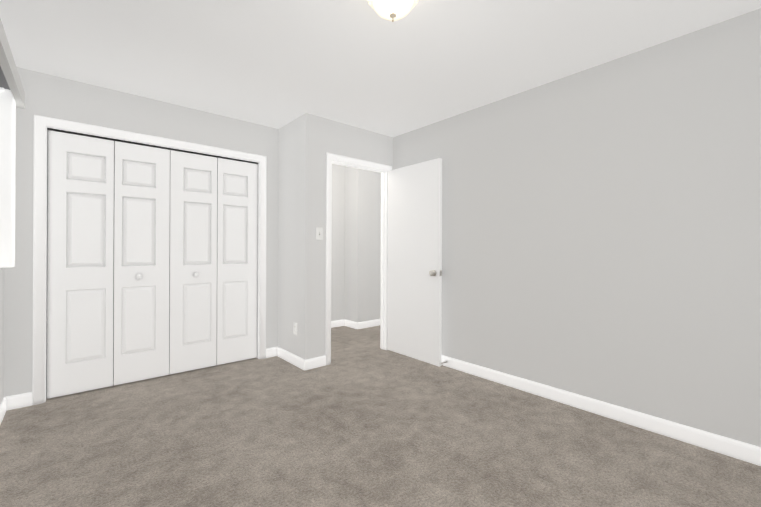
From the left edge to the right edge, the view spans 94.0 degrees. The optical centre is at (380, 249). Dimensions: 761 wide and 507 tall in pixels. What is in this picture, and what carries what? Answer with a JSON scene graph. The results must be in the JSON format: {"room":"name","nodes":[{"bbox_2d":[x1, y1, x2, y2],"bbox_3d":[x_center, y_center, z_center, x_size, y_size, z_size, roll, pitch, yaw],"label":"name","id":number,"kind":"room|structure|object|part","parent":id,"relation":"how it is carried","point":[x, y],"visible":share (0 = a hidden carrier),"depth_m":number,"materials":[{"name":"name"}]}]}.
{"room":"empty bedroom","nodes":[
{"label":"empty bedroom","id":0,"kind":"room"},
{"bbox_2d":[0,267,4,403],"bbox_3d":[-1.620,-0.085,1.152,0.200,2.440,5.205,0,0,-41],"label":"wall","id":1,"kind":"structure","parent":0,"point":[2,272],"depth_m":2.43,"materials":[{"name":"paint"}]},
{"bbox_2d":[0,396,11,424],"bbox_3d":[-1.278,1.089,0.912,0.014,0.095,4.194,0,0,-41],"label":"baseboard","id":2,"kind":"structure","parent":1,"relation":"attached to","point":[6,404],"depth_m":2.46,"materials":[{"name":"paint"}]},
{"bbox_2d":[0,18,24,267],"bbox_3d":[-1.656,-0.437,1.453,0.135,1.085,1.950,0,0,-41],"label":"window","id":3,"kind":"structure","parent":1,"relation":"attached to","point":[12,95],"depth_m":2.06,"materials":[{"name":"white plastic"}]},
{"bbox_2d":[4,67,277,404],"bbox_3d":[-1.907,-0.083,3.200,2.033,2.440,0.100,0,0,-41],"label":"wall","id":4,"kind":"structure","parent":0,"point":[52,96],"depth_m":2.78,"materials":[{"name":"paint"}]},
{"bbox_2d":[46,149,113,398],"bbox_3d":[-1.929,0.113,3.230,1.613,2.048,0.005,0,0,-41],"label":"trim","id":5,"kind":"structure","parent":4,"relation":"attached to","point":[113,269],"depth_m":2.70,"materials":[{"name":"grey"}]},
{"bbox_2d":[47,130,113,398],"bbox_3d":[-2.359,0.107,2.806,0.398,2.032,0.038,0,0,-41],"label":"closet door","id":6,"kind":"structure","parent":4,"relation":"in","point":[80,238],"depth_m":2.79,"materials":[{"name":"paint"}]},
{"bbox_2d":[113,141,169,385],"bbox_3d":[-2.044,0.108,3.056,0.398,2.032,0.069,0,0,-41],"label":"closet door","id":7,"kind":"structure","parent":4,"relation":"in","point":[141,255],"depth_m":3.05,"materials":[{"name":"paint"}]},
{"bbox_2d":[33,115,265,404],"bbox_3d":[-1.905,0.103,3.203,1.653,2.068,0.102,0,0,-41],"label":"door frame","id":8,"kind":"structure","parent":4,"relation":"attached to","point":[258,299],"depth_m":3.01,"materials":[{"name":"paint"}]},
{"bbox_2d":[47,128,257,163],"bbox_3d":[-1.900,-0.906,3.202,1.613,0.010,0.036,0,0,-41],"label":"trim","id":9,"kind":"structure","parent":4,"relation":"attached to","point":[63,131],"depth_m":3.06,"materials":[{"name":"grey metal"}]},
{"bbox_2d":[169,150,216,374],"bbox_3d":[-1.739,0.109,3.318,0.398,2.032,0.069,0,0,-41],"label":"closet door","id":10,"kind":"structure","parent":4,"relation":"in","point":[193,275],"depth_m":3.31,"materials":[{"name":"paint"}]},
{"bbox_2d":[216,158,257,364],"bbox_3d":[-1.444,0.111,3.592,0.398,2.032,0.038,0,0,-41],"label":"closet door","id":11,"kind":"structure","parent":4,"relation":"in","point":[237,239],"depth_m":3.57,"materials":[{"name":"paint"}]},
{"bbox_2d":[278,116,300,356],"bbox_3d":[-1.198,-0.080,4.012,0.100,2.440,1.415,0,0,-41],"label":"wall","id":12,"kind":"structure","parent":0,"point":[289,192],"depth_m":3.62,"materials":[{"name":"paint"}]},
{"bbox_2d":[272,347,307,370],"bbox_3d":[-0.911,1.093,3.584,0.014,0.095,0.618,0,0,-41],"label":"baseboard","id":13,"kind":"structure","parent":12,"relation":"attached to","point":[287,356],"depth_m":3.56,"materials":[{"name":"paint"}]},
{"bbox_2d":[293,323,296,334],"bbox_3d":[-0.844,0.784,3.512,0.008,0.115,0.070,0,0,-41],"label":"electrical outlet plate","id":14,"kind":"object","parent":12,"relation":"attached to","point":[295,328],"visible":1,"depth_m":3.50,"materials":[{"name":"white plastic"}]},
{"bbox_2d":[300,113,392,359],"bbox_3d":[0.733,-0.072,4.672,3.891,2.440,0.100,0,0,-41],"label":"wall","id":15,"kind":"structure","parent":0,"point":[321,137],"depth_m":3.45,"materials":[{"name":"paint"}]},
{"bbox_2d":[308,359,311,366],"bbox_3d":[-1.108,1.093,3.988,0.014,0.095,1.260,0,0,-41],"label":"baseboard","id":16,"kind":"structure","parent":15,"relation":"attached to","point":[309,360],"depth_m":3.39,"materials":[{"name":"paint"}]},
{"bbox_2d":[316,228,322,239],"bbox_3d":[-0.592,-0.154,3.458,0.070,0.115,0.014,0,0,-41],"label":"switch plate","id":17,"kind":"object","parent":15,"relation":"attached to","point":[319,233],"visible":1,"depth_m":3.46,"materials":[{"name":"white plastic"}]},
{"bbox_2d":[325,153,390,364],"bbox_3d":[-0.241,0.094,3.827,0.865,2.099,0.116,0,0,-41],"label":"door frame","id":18,"kind":"structure","parent":15,"relation":"attached to","point":[330,157],"depth_m":3.86,"materials":[{"name":"paint"}]},
{"bbox_2d":[387,158,441,365],"bbox_3d":[0.343,0.123,3.736,0.136,2.020,0.773,0,0,-40],"label":"door","id":19,"kind":"structure","parent":18,"relation":"attached to","point":[414,260],"depth_m":3.68,"materials":[{"name":"white paint"}]},
{"bbox_3d":[0.554,0.231,3.482,0.136,0.066,0.112,0,0,-40],"label":"knob","id":20,"kind":"part","parent":19,"relation":"part of","materials":[{"name":"silver metal"}]},
{"bbox_2d":[331,163,380,322],"bbox_3d":[-0.032,-0.074,5.639,3.791,2.440,0.425,0,0,-41],"label":"wall","id":21,"kind":"structure","parent":0,"point":[355,244],"depth_m":5.25,"materials":[{"name":"paint"}]},
{"bbox_2d":[331,319,347,327],"bbox_3d":[-1.040,1.094,4.916,1.325,0.095,0.014,0,0,-41],"label":"baseboard","id":22,"kind":"structure","parent":21,"relation":"attached to","point":[343,322],"depth_m":5.27,"materials":[{"name":"paint"}]},
{"bbox_2d":[356,319,379,328],"bbox_3d":[0.567,1.101,5.866,2.380,0.095,0.014,0,0,-41],"label":"baseboard","id":23,"kind":"structure","parent":21,"relation":"attached to","point":[360,325],"depth_m":5.21,"materials":[{"name":"paint"}]},
{"bbox_2d":[0,325,760,506],"bbox_3d":[0.623,1.195,3.080,6.124,0.100,5.205,0,0,-41],"label":"floor","id":24,"kind":"structure","parent":0,"point":[363,419],"depth_m":2.05,"materials":[{"name":"carpet"}]},
{"bbox_2d":[0,0,760,136],"bbox_3d":[0.632,-1.345,3.083,6.124,0.100,5.205,0,0,-41],"label":"ceiling","id":25,"kind":"structure","parent":0,"point":[278,64],"depth_m":2.29,"materials":[{"name":"white paint"}]},
{"bbox_2d":[367,0,417,22],"bbox_3d":[0.062,-1.210,1.754,0.296,0.176,0.296,0,0,-41],"label":"ceiling light","id":26,"kind":"object","parent":25,"relation":"attached to","point":[392,10],"visible":1,"depth_m":1.73,"materials":[{"name":"white glass"}]},
{"bbox_2d":[393,8,760,446],"bbox_3d":[1.347,-0.072,2.767,0.100,2.440,3.590,0,0,-41],"label":"wall","id":27,"kind":"structure","parent":0,"point":[601,232],"depth_m":2.37,"materials":[{"name":"paint"}]},
{"bbox_2d":[441,355,760,465],"bbox_3d":[1.300,1.100,2.728,0.014,0.095,3.590,0,0,-41],"label":"baseboard","id":28,"kind":"structure","parent":27,"relation":"attached to","point":[743,451],"depth_m":2.35,"materials":[{"name":"paint"}]}
]}

